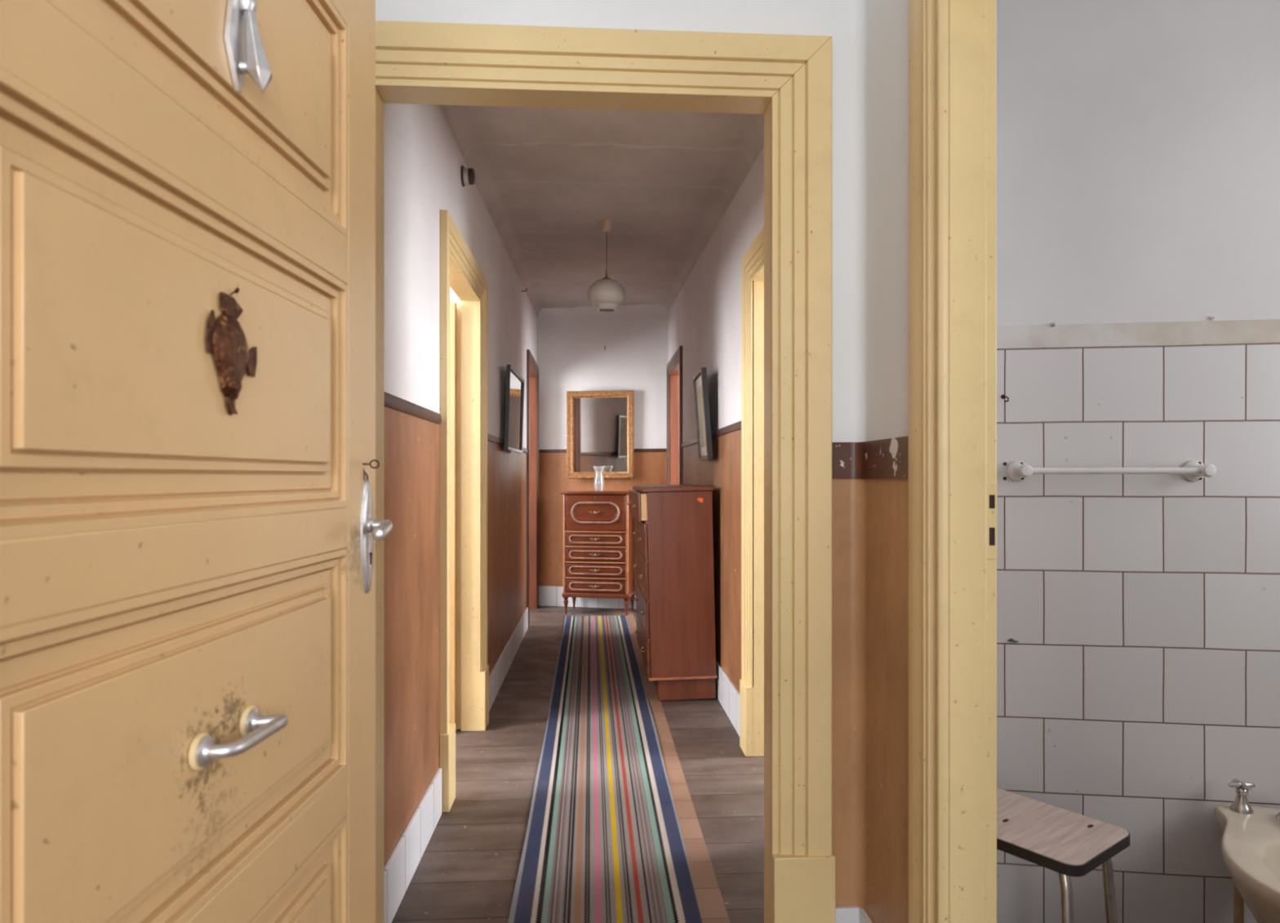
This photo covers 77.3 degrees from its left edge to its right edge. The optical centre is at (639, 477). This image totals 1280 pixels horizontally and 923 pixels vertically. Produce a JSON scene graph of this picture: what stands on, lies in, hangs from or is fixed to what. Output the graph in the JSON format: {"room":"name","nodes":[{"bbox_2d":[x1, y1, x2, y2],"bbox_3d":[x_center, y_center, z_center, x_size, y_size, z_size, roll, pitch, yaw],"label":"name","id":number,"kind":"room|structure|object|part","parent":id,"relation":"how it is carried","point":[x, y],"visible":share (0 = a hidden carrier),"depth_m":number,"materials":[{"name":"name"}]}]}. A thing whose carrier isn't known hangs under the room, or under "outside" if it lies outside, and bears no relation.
{"room":"home hallway","nodes":[
{"label":"home hallway","id":0,"kind":"room"},
{"bbox_2d":[449,287,459,302],"bbox_3d":[-2.119,-0.250,4.928,2.380,2.900,0.100,0,0,-4],"label":"wall","id":1,"kind":"structure","parent":0,"point":[452,295],"depth_m":4.94,"materials":[{"name":"paint"}]},
{"bbox_2d":[384,103,537,866],"bbox_3d":[-0.851,-0.250,4.707,0.070,2.900,5.740,0,0,-3],"label":"wall","id":2,"kind":"structure","parent":0,"point":[424,161],"depth_m":2.58,"materials":[{"name":"white paint"}]},
{"bbox_2d":[384,768,441,922],"bbox_3d":[-0.687,1.117,2.381,0.012,0.165,0.939,0,0,-3],"label":"baseboard","id":3,"kind":"structure","parent":2,"relation":"attached to","point":[403,862],"depth_m":2.38,"materials":[{"name":"white tile"}]},
{"bbox_2d":[384,391,441,424],"bbox_3d":[-0.688,-0.208,2.381,0.010,0.036,0.939,0,0,-3],"label":"trim","id":4,"kind":"structure","parent":2,"relation":"attached to","point":[392,402],"depth_m":2.39,"materials":[{"name":"brown paint"}]},
{"bbox_2d":[439,209,488,812],"bbox_3d":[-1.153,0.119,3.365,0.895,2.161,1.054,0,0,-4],"label":"door frame","id":5,"kind":"structure","parent":2,"relation":"in","point":[464,667],"depth_m":3.78,"materials":[{"name":"beige paint"}]},
{"bbox_2d":[460,165,475,186],"bbox_3d":[-0.719,-1.262,3.352,0.051,0.084,0.084,0,0,-4],"label":"bell","id":6,"kind":"object","parent":2,"relation":"attached to","point":[468,175],"visible":1,"depth_m":3.33,"materials":[{"name":"black plastic"}]},
{"bbox_3d":[-0.740,-1.262,3.351,0.009,0.084,0.084,0,0,-4],"label":"plate","id":7,"kind":"part","parent":6,"relation":"part of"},
{"bbox_2d":[487,433,528,453],"bbox_3d":[-0.834,-0.208,5.151,0.010,0.036,2.444,0,0,-3],"label":"trim","id":8,"kind":"structure","parent":2,"relation":"attached to","point":[491,437],"depth_m":4.45,"materials":[{"name":"brown paint"}]},
{"bbox_2d":[488,607,528,711],"bbox_3d":[-0.833,1.117,5.151,0.013,0.165,2.444,0,0,-3],"label":"baseboard","id":9,"kind":"structure","parent":2,"relation":"attached to","point":[497,676],"depth_m":4.87,"materials":[{"name":"white tile"}]},
{"bbox_2d":[504,364,524,453],"bbox_3d":[-0.777,-0.407,4.981,0.022,0.490,0.740,2,0,-2],"label":"framed mirror","id":10,"kind":"object","parent":2,"relation":"attached to","point":[515,383],"visible":1,"depth_m":4.93,"materials":[{"name":"black wood"}]},
{"bbox_2d":[508,370,522,449],"bbox_3d":[-0.780,-0.407,4.981,0.004,0.450,0.700,2,0,-2],"label":"mirror glass","id":11,"kind":"object","parent":10,"relation":"attached to","point":[515,380],"depth_m":4.99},
{"bbox_2d":[526,349,538,628],"bbox_3d":[-0.960,0.089,6.894,0.112,2.221,1.042,0,0,-4],"label":"door","id":12,"kind":"structure","parent":2,"relation":"in","point":[532,368],"depth_m":7.31,"materials":[{"name":"brown wood"}]},
{"bbox_2d":[391,605,764,922],"bbox_3d":[-0.217,1.250,3.493,6.400,0.100,9.400,0,0,-4],"label":"floor","id":13,"kind":"structure","parent":0,"point":[467,872],"depth_m":2.96,"materials":[{"name":"brown wood"}]},
{"bbox_2d":[0,0,392,922],"bbox_3d":[-0.402,0.063,0.784,0.087,2.250,0.831,0,0,1],"label":"door","id":14,"kind":"structure","parent":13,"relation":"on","point":[188,585],"depth_m":0.71,"materials":[{"name":"paint"}]},
{"bbox_3d":[-0.422,-0.111,0.782,0.038,0.302,0.622,0,0,1],"label":"raised panel","id":15,"kind":"part","parent":14,"relation":"part of","materials":[{"name":"paint"}]},
{"bbox_3d":[-0.422,0.247,0.782,0.038,0.301,0.622,0,0,1],"label":"raised panel","id":16,"kind":"part","parent":14,"relation":"part of","materials":[{"name":"paint"}]},
{"bbox_3d":[-0.422,-0.471,0.782,0.038,0.287,0.622,0,0,1],"label":"raised panel","id":17,"kind":"part","parent":14,"relation":"part of","materials":[{"name":"paint"}]},
{"bbox_2d":[205,287,257,415],"bbox_3d":[-0.397,-0.124,0.787,0.013,0.126,0.089,0,0,1],"label":"fish ornament","id":18,"kind":"object","parent":14,"relation":"attached to","point":[225,338],"visible":1,"depth_m":0.77,"materials":[{"name":"brown painted wood"}]},
{"bbox_3d":[-0.400,-0.464,0.796,0.005,0.162,0.040,0,0,1],"label":"plate","id":19,"kind":"part","parent":14,"relation":"part of","materials":[{"name":"metal"}]},
{"bbox_3d":[-0.422,0.610,0.782,0.038,0.300,0.622,0,0,1],"label":"raised panel","id":20,"kind":"part","parent":14,"relation":"part of","materials":[{"name":"paint"}]},
{"bbox_3d":[-0.372,0.073,1.134,0.039,0.030,0.066,0,0,1],"label":"lever","id":21,"kind":"part","parent":14,"relation":"part of","materials":[{"name":"metal"}]},
{"bbox_2d":[560,491,635,615],"bbox_3d":[-0.362,0.662,7.145,0.624,1.076,0.384,0,0,9],"label":"secretaire","id":22,"kind":"object","parent":13,"relation":"on","point":[598,526],"visible":0.97,"depth_m":6.98,"materials":[{"name":"red wood"}]},
{"bbox_3d":[-0.663,0.580,7.036,0.028,0.860,0.028,0,0,9],"label":"corner moulding","id":23,"kind":"part","parent":22,"relation":"part of","materials":[{"name":"brown wood"}]},
{"bbox_3d":[-0.653,1.124,7.053,0.048,0.152,0.047,0,0,9],"label":"leg","id":24,"kind":"part","parent":22,"relation":"part of","materials":[{"name":"red wood"}]},
{"bbox_3d":[-0.605,1.124,7.344,0.048,0.152,0.047,0,0,9],"label":"leg","id":25,"kind":"part","parent":22,"relation":"part of","materials":[{"name":"red wood"}]},
{"bbox_3d":[-0.391,0.307,6.973,0.436,0.193,0.021,0,0,9],"label":"oval moulding","id":26,"kind":"part","parent":22,"relation":"part of","materials":[{"name":"brown wood"}]},
{"bbox_3d":[-0.392,0.306,6.965,0.121,0.030,0.020,0,0,9],"label":"handle","id":27,"kind":"part","parent":22,"relation":"part of","materials":[{"name":"brown metal"}]},
{"bbox_3d":[-0.391,0.952,6.969,0.106,0.027,0.020,0,0,9],"label":"handle","id":28,"kind":"part","parent":22,"relation":"part of","materials":[{"name":"brown metal"}]},
{"bbox_3d":[-0.391,0.812,6.969,0.106,0.027,0.020,0,0,9],"label":"handle","id":29,"kind":"part","parent":22,"relation":"part of","materials":[{"name":"brown metal"}]},
{"bbox_3d":[-0.391,0.676,6.969,0.106,0.027,0.020,0,0,9],"label":"handle","id":30,"kind":"part","parent":22,"relation":"part of","materials":[{"name":"brown metal"}]},
{"bbox_3d":[-0.391,0.540,6.969,0.106,0.027,0.020,0,0,9],"label":"handle","id":31,"kind":"part","parent":22,"relation":"part of","materials":[{"name":"brown metal"}]},
{"bbox_3d":[-0.390,0.307,6.974,0.384,0.144,0.010,0,0,9],"label":"moulding","id":32,"kind":"part","parent":22,"relation":"part of","materials":[{"name":"red wood"}]},
{"bbox_3d":[-0.390,0.952,6.978,0.474,0.076,0.015,0,0,9],"label":"oval moulding","id":33,"kind":"part","parent":22,"relation":"part of","materials":[{"name":"brown wood"}]},
{"bbox_3d":[-0.390,0.812,6.978,0.474,0.076,0.015,0,0,9],"label":"oval moulding","id":34,"kind":"part","parent":22,"relation":"part of","materials":[{"name":"brown wood"}]},
{"bbox_3d":[-0.390,0.676,6.978,0.474,0.076,0.015,0,0,9],"label":"oval moulding","id":35,"kind":"part","parent":22,"relation":"part of","materials":[{"name":"brown wood"}]},
{"bbox_3d":[-0.390,0.540,6.978,0.474,0.076,0.015,0,0,9],"label":"oval moulding","id":36,"kind":"part","parent":22,"relation":"part of","materials":[{"name":"brown wood"}]},
{"bbox_3d":[-0.388,0.952,6.990,0.524,0.104,0.018,0,0,9],"label":"drawer","id":37,"kind":"part","parent":22,"relation":"part of","materials":[{"name":"red wood"}]},
{"bbox_3d":[-0.388,0.812,6.990,0.524,0.104,0.018,0,0,9],"label":"drawer","id":38,"kind":"part","parent":22,"relation":"part of","materials":[{"name":"red wood"}]},
{"bbox_3d":[-0.388,0.676,6.990,0.524,0.104,0.018,0,0,9],"label":"drawer","id":39,"kind":"part","parent":22,"relation":"part of","materials":[{"name":"red wood"}]},
{"bbox_3d":[-0.388,0.540,6.990,0.524,0.104,0.018,0,0,9],"label":"drawer","id":40,"kind":"part","parent":22,"relation":"part of","materials":[{"name":"red wood"}]},
{"bbox_2d":[592,466,604,491],"bbox_3d":[-0.363,0.011,7.091,0.106,0.224,0.106,0,0,-4],"label":"glass vase","id":41,"kind":"object","parent":22,"relation":"on","point":[598,482],"visible":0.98,"depth_m":7.06,"materials":[{"name":"clear glass"}]},
{"bbox_3d":[-0.361,1.031,7.153,0.600,0.038,0.368,0,0,9],"label":"moulding","id":42,"kind":"part","parent":22,"relation":"part of","materials":[{"name":"red wood"}]},
{"bbox_3d":[-0.116,1.124,6.965,0.048,0.152,0.047,0,0,9],"label":"leg","id":43,"kind":"part","parent":22,"relation":"part of","materials":[{"name":"red wood"}]},
{"bbox_3d":[-0.112,0.580,6.946,0.028,0.860,0.028,0,0,9],"label":"corner moulding","id":44,"kind":"part","parent":22,"relation":"part of","materials":[{"name":"brown wood"}]},
{"bbox_3d":[-0.068,1.124,7.256,0.048,0.152,0.047,0,0,9],"label":"leg","id":45,"kind":"part","parent":22,"relation":"part of","materials":[{"name":"red wood"}]},
{"bbox_2d":[507,615,702,922],"bbox_3d":[-0.232,1.195,4.462,0.531,0.008,4.895,0,0,-4],"label":"runner rug","id":46,"kind":"object","parent":13,"relation":"on","point":[603,843],"visible":1,"depth_m":2.88,"materials":[{"name":"multicoloured fabric"}]},
{"bbox_2d":[626,484,717,701],"bbox_3d":[0.161,0.624,4.774,0.432,1.146,1.024,-1,0,-4],"label":"chest","id":47,"kind":"object","parent":13,"relation":"on","point":[673,533],"visible":1,"depth_m":4.28,"materials":[{"name":"brown wood"}]},
{"bbox_3d":[-0.033,0.159,4.762,0.017,0.152,0.988,-1,0,-4],"label":"drawer","id":48,"kind":"part","parent":47,"relation":"part of","materials":[{"name":"red wood"}]},
{"bbox_3d":[0.001,0.345,4.764,0.017,0.200,0.988,-1,0,-4],"label":"drawer","id":49,"kind":"part","parent":47,"relation":"part of","materials":[{"name":"red wood"}]},
{"bbox_3d":[0.006,0.555,4.764,0.017,0.200,0.988,-1,0,-4],"label":"drawer","id":50,"kind":"part","parent":47,"relation":"part of","materials":[{"name":"red wood"}]},
{"bbox_3d":[0.011,0.763,4.765,0.017,0.195,0.988,-1,0,-4],"label":"drawer","id":51,"kind":"part","parent":47,"relation":"part of","materials":[{"name":"red wood"}]},
{"bbox_3d":[0.015,0.965,4.765,0.017,0.190,0.988,-1,0,-4],"label":"drawer","id":52,"kind":"part","parent":47,"relation":"part of","materials":[{"name":"red wood"}]},
{"bbox_3d":[0.021,0.159,4.279,0.031,0.144,0.014,-1,0,-4],"label":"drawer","id":53,"kind":"part","parent":47,"relation":"part of","materials":[{"name":"brown wood"}]},
{"bbox_3d":[0.200,1.073,4.777,0.366,0.014,1.016,-1,0,-4],"label":"moulding","id":54,"kind":"part","parent":47,"relation":"part of","materials":[{"name":"brown wood"}]},
{"bbox_2d":[1214,779,1279,922],"bbox_3d":[1.485,0.978,1.726,0.397,0.445,0.595,0,0,21],"label":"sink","id":55,"kind":"object","parent":13,"relation":"on","point":[1251,838],"visible":1,"depth_m":1.80,"materials":[{"name":"beige ceramic"}]},
{"bbox_2d":[1227,779,1255,814],"bbox_3d":[1.492,0.792,1.983,0.061,0.073,0.061,0,0,-4],"label":"tap","id":56,"kind":"object","parent":55,"relation":"on","point":[1241,806],"depth_m":1.97,"materials":[{"name":"silver metal"}]},
{"bbox_3d":[1.551,0.809,1.903,0.040,0.038,0.108,0,0,21],"label":"spout","id":57,"kind":"part","parent":55,"relation":"part of","materials":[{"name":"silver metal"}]},
{"bbox_2d":[439,105,764,316],"bbox_3d":[-0.224,-1.453,4.840,1.328,0.256,5.810,0,0,-4],"label":"ceiling","id":58,"kind":"structure","parent":0,"point":[547,180],"depth_m":3.97,"materials":[{"name":"paint"}]},
{"bbox_2d":[587,219,625,312],"bbox_3d":[-0.192,-1.214,4.577,0.216,0.517,0.216,0,0,-4],"label":"pendant lamp","id":59,"kind":"object","parent":58,"relation":"hanging from","point":[606,294],"visible":1,"depth_m":4.51,"materials":[{"name":"white glass"}]},
{"bbox_3d":[-0.192,-1.042,4.577,0.216,0.175,0.216,0,0,-4],"label":"lamp shade","id":60,"kind":"part","parent":59,"relation":"part of","materials":[{"name":"white glass"}]},
{"bbox_3d":[-0.192,-1.277,4.577,0.007,0.270,0.006,0,0,-26],"label":"cord","id":61,"kind":"part","parent":59,"relation":"part of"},
{"bbox_2d":[537,314,667,588],"bbox_3d":[-0.175,-0.250,7.377,6.800,2.900,0.100,0,0,13],"label":"wall","id":62,"kind":"structure","parent":0,"point":[572,355],"depth_m":7.39,"materials":[{"name":"white paint"}]},
{"bbox_2d":[538,586,636,609],"bbox_3d":[-0.358,1.107,7.361,1.250,0.185,0.012,0,0,13],"label":"baseboard","id":63,"kind":"structure","parent":62,"relation":"attached to","point":[549,596],"depth_m":7.41,"materials":[{"name":"white tile"}]},
{"bbox_2d":[566,390,634,479],"bbox_3d":[-0.364,-0.390,7.293,0.621,0.801,0.038,0,1,8],"label":"gilt mirror","id":64,"kind":"object","parent":62,"relation":"attached to","point":[600,424],"visible":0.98,"depth_m":7.30,"materials":[{"name":"gold glass"}]},
{"bbox_2d":[573,397,626,471],"bbox_3d":[-0.363,-0.390,7.305,0.510,0.690,0.006,0,1,8],"label":"mirror glass","id":65,"kind":"object","parent":64,"relation":"attached to","point":[599,424],"depth_m":7.30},
{"bbox_2d":[537,303,667,319],"bbox_3d":[-0.366,-1.530,7.323,1.310,0.110,0.090,0,0,13],"label":"trim","id":66,"kind":"structure","parent":62,"relation":"attached to","point":[582,312],"depth_m":7.36,"materials":[{"name":"white paint"}]},
{"bbox_2d":[538,448,666,453],"bbox_3d":[-0.358,-0.247,7.362,1.250,0.030,0.010,0,0,13],"label":"trim","id":67,"kind":"structure","parent":62,"relation":"attached to","point":[635,450],"depth_m":7.28,"materials":[{"name":"brown paint"}]},
{"bbox_2d":[375,0,849,906],"bbox_3d":[-1.294,-0.250,1.839,3.845,2.900,0.070,0,0,-4],"label":"wall","id":68,"kind":"structure","parent":0,"point":[787,17],"depth_m":1.91,"materials":[{"name":"white paint"}]},
{"bbox_2d":[375,20,835,922],"bbox_3d":[-0.151,0.080,1.897,1.216,2.240,0.115,0,0,-4],"label":"door frame","id":69,"kind":"structure","parent":68,"relation":"in","point":[786,79],"depth_m":1.88,"materials":[{"name":"beige paint"}]},
{"bbox_2d":[835,906,858,922],"bbox_3d":[0.490,1.113,1.908,0.065,0.175,0.012,0,0,-4],"label":"baseboard","id":70,"kind":"structure","parent":68,"relation":"attached to","point":[844,914],"depth_m":1.90,"materials":[{"name":"white wood"}]},
{"bbox_2d":[667,146,764,693],"bbox_3d":[0.448,-0.250,4.652,0.070,2.900,5.330,0,0,-4],"label":"wall","id":71,"kind":"structure","parent":0,"point":[704,317],"depth_m":4.26,"materials":[{"name":"white paint"}]},
{"bbox_2d":[666,346,682,484],"bbox_3d":[0.320,0.100,6.607,0.103,2.201,1.052,0,0,-4],"label":"door","id":72,"kind":"structure","parent":71,"relation":"in","point":[674,366],"depth_m":7.03,"materials":[{"name":"brown wood"}]},
{"bbox_2d":[693,367,712,461],"bbox_3d":[0.357,-0.349,4.576,0.065,0.501,0.450,0,0,-2],"label":"framed print","id":73,"kind":"object","parent":71,"relation":"attached to","point":[700,392],"visible":1,"depth_m":4.52,"materials":[{"name":"black wood"}]},
{"bbox_2d":[681,421,741,448],"bbox_3d":[0.397,-0.243,4.829,0.010,0.037,2.499,0,0,-4],"label":"trim","id":74,"kind":"structure","parent":71,"relation":"attached to","point":[736,426],"depth_m":4.23,"materials":[{"name":"brown paint"}]},
{"bbox_2d":[715,660,739,736],"bbox_3d":[0.396,1.107,4.829,0.012,0.185,2.499,0,0,-4],"label":"baseboard","id":75,"kind":"structure","parent":71,"relation":"attached to","point":[727,695],"depth_m":4.00,"materials":[{"name":"white tile"}]},
{"bbox_2d":[739,226,764,756],"bbox_3d":[0.535,0.112,3.044,0.115,2.175,1.062,0,0,-4],"label":"door","id":76,"kind":"structure","parent":71,"relation":"in","point":[752,681],"depth_m":3.44,"materials":[{"name":"beige paint"}]},
{"bbox_2d":[849,0,908,922],"bbox_3d":[0.639,-0.250,0.516,0.100,2.900,2.950,0,0,-4],"label":"wall","id":77,"kind":"structure","parent":0,"point":[887,20],"depth_m":1.80,"materials":[{"name":"white paint"}]},
{"bbox_2d":[858,907,872,922],"bbox_3d":[0.536,1.113,1.764,0.012,0.175,0.305,0,0,-4],"label":"baseboard","id":78,"kind":"structure","parent":77,"relation":"attached to","point":[864,917],"depth_m":1.88,"materials":[{"name":"white wood"}]},
{"bbox_2d":[832,435,908,479],"bbox_3d":[0.504,-0.041,1.762,0.075,0.087,0.305,0,0,-4],"label":"trim","id":79,"kind":"structure","parent":77,"relation":"attached to","point":[884,459],"depth_m":1.83,"materials":[{"name":"brown paint"}]},
{"bbox_2d":[908,0,996,922],"bbox_3d":[0.626,0.062,1.049,0.115,2.275,1.127,0,0,-4],"label":"door frame","id":80,"kind":"structure","parent":77,"relation":"in","point":[953,43],"depth_m":1.46,"materials":[{"name":"beige paint"}]},
{"bbox_3d":[0.577,0.062,1.046,0.018,2.275,1.127,0,0,-4],"label":"casing","id":81,"kind":"part","parent":80,"relation":"part of","materials":[{"name":"beige paint"}]},
{"bbox_3d":[0.645,0.080,1.470,0.021,0.140,0.003,0,0,-4],"label":"strike plate","id":82,"kind":"part","parent":80,"relation":"part of","materials":[{"name":"beige paint"}]},
{"bbox_2d":[996,787,1129,922],"bbox_3d":[0.840,0.974,1.748,0.262,0.451,0.340,0,0,-37],"label":"stool","id":83,"kind":"object","parent":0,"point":[1067,843],"visible":0.62,"depth_m":1.67,"materials":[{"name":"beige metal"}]},
{"bbox_3d":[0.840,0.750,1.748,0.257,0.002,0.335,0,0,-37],"label":"seat","id":84,"kind":"part","parent":83,"relation":"part of","materials":[{"name":"beige wood"}]},
{"bbox_3d":[0.846,0.977,1.585,0.023,0.423,0.072,0,0,3],"label":"leg","id":85,"kind":"part","parent":83,"relation":"part of","materials":[{"name":"silver metal"}]},
{"bbox_3d":[0.996,0.977,1.699,0.072,0.423,0.023,0,0,12],"label":"leg","id":86,"kind":"part","parent":83,"relation":"part of","materials":[{"name":"silver metal"}]},
{"bbox_2d":[996,0,1279,348],"bbox_3d":[1.620,-0.250,2.092,2.500,2.900,0.100,0,0,8],"label":"wall","id":87,"kind":"structure","parent":0,"point":[1138,141],"depth_m":2.09,"materials":[{"name":"paint"}]},
{"bbox_2d":[996,342,1279,922],"bbox_3d":[1.540,0.428,2.048,1.950,1.543,0.010,0,0,8],"label":"tiles","id":88,"kind":"structure","parent":87,"relation":"attached to","point":[1140,680],"depth_m":2.08,"materials":[{"name":"white tile"}]},
{"bbox_2d":[1000,394,1008,402],"bbox_3d":[0.961,-0.209,2.106,0.012,0.022,0.030,0,0,8],"label":"wall hook","id":89,"kind":"object","parent":88,"relation":"attached to","point":[1002,396],"visible":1,"depth_m":2.10,"materials":[{"name":"metal"}]},
{"bbox_2d":[1008,638,1018,642],"bbox_3d":[0.987,0.431,2.114,0.027,0.011,0.009,0,0,8],"label":"scrap","id":90,"kind":"object","parent":88,"relation":"attached to","point":[1011,639],"visible":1,"depth_m":2.11,"materials":[{"name":"grey"}]},
{"bbox_2d":[1005,460,1216,481],"bbox_3d":[1.204,-0.017,2.047,0.485,0.054,0.079,0,0,8],"label":"towel rail","id":91,"kind":"object","parent":88,"relation":"attached to","point":[1193,470],"visible":1,"depth_m":2.03,"materials":[{"name":"white metal"}]},
{"bbox_2d":[1209,315,1216,320],"bbox_3d":[1.473,-0.410,2.056,0.012,0.012,0.016,0,0,8],"label":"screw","id":92,"kind":"object","parent":87,"relation":"attached to","point":[1212,317],"visible":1,"depth_m":2.06,"materials":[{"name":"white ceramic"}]}
]}

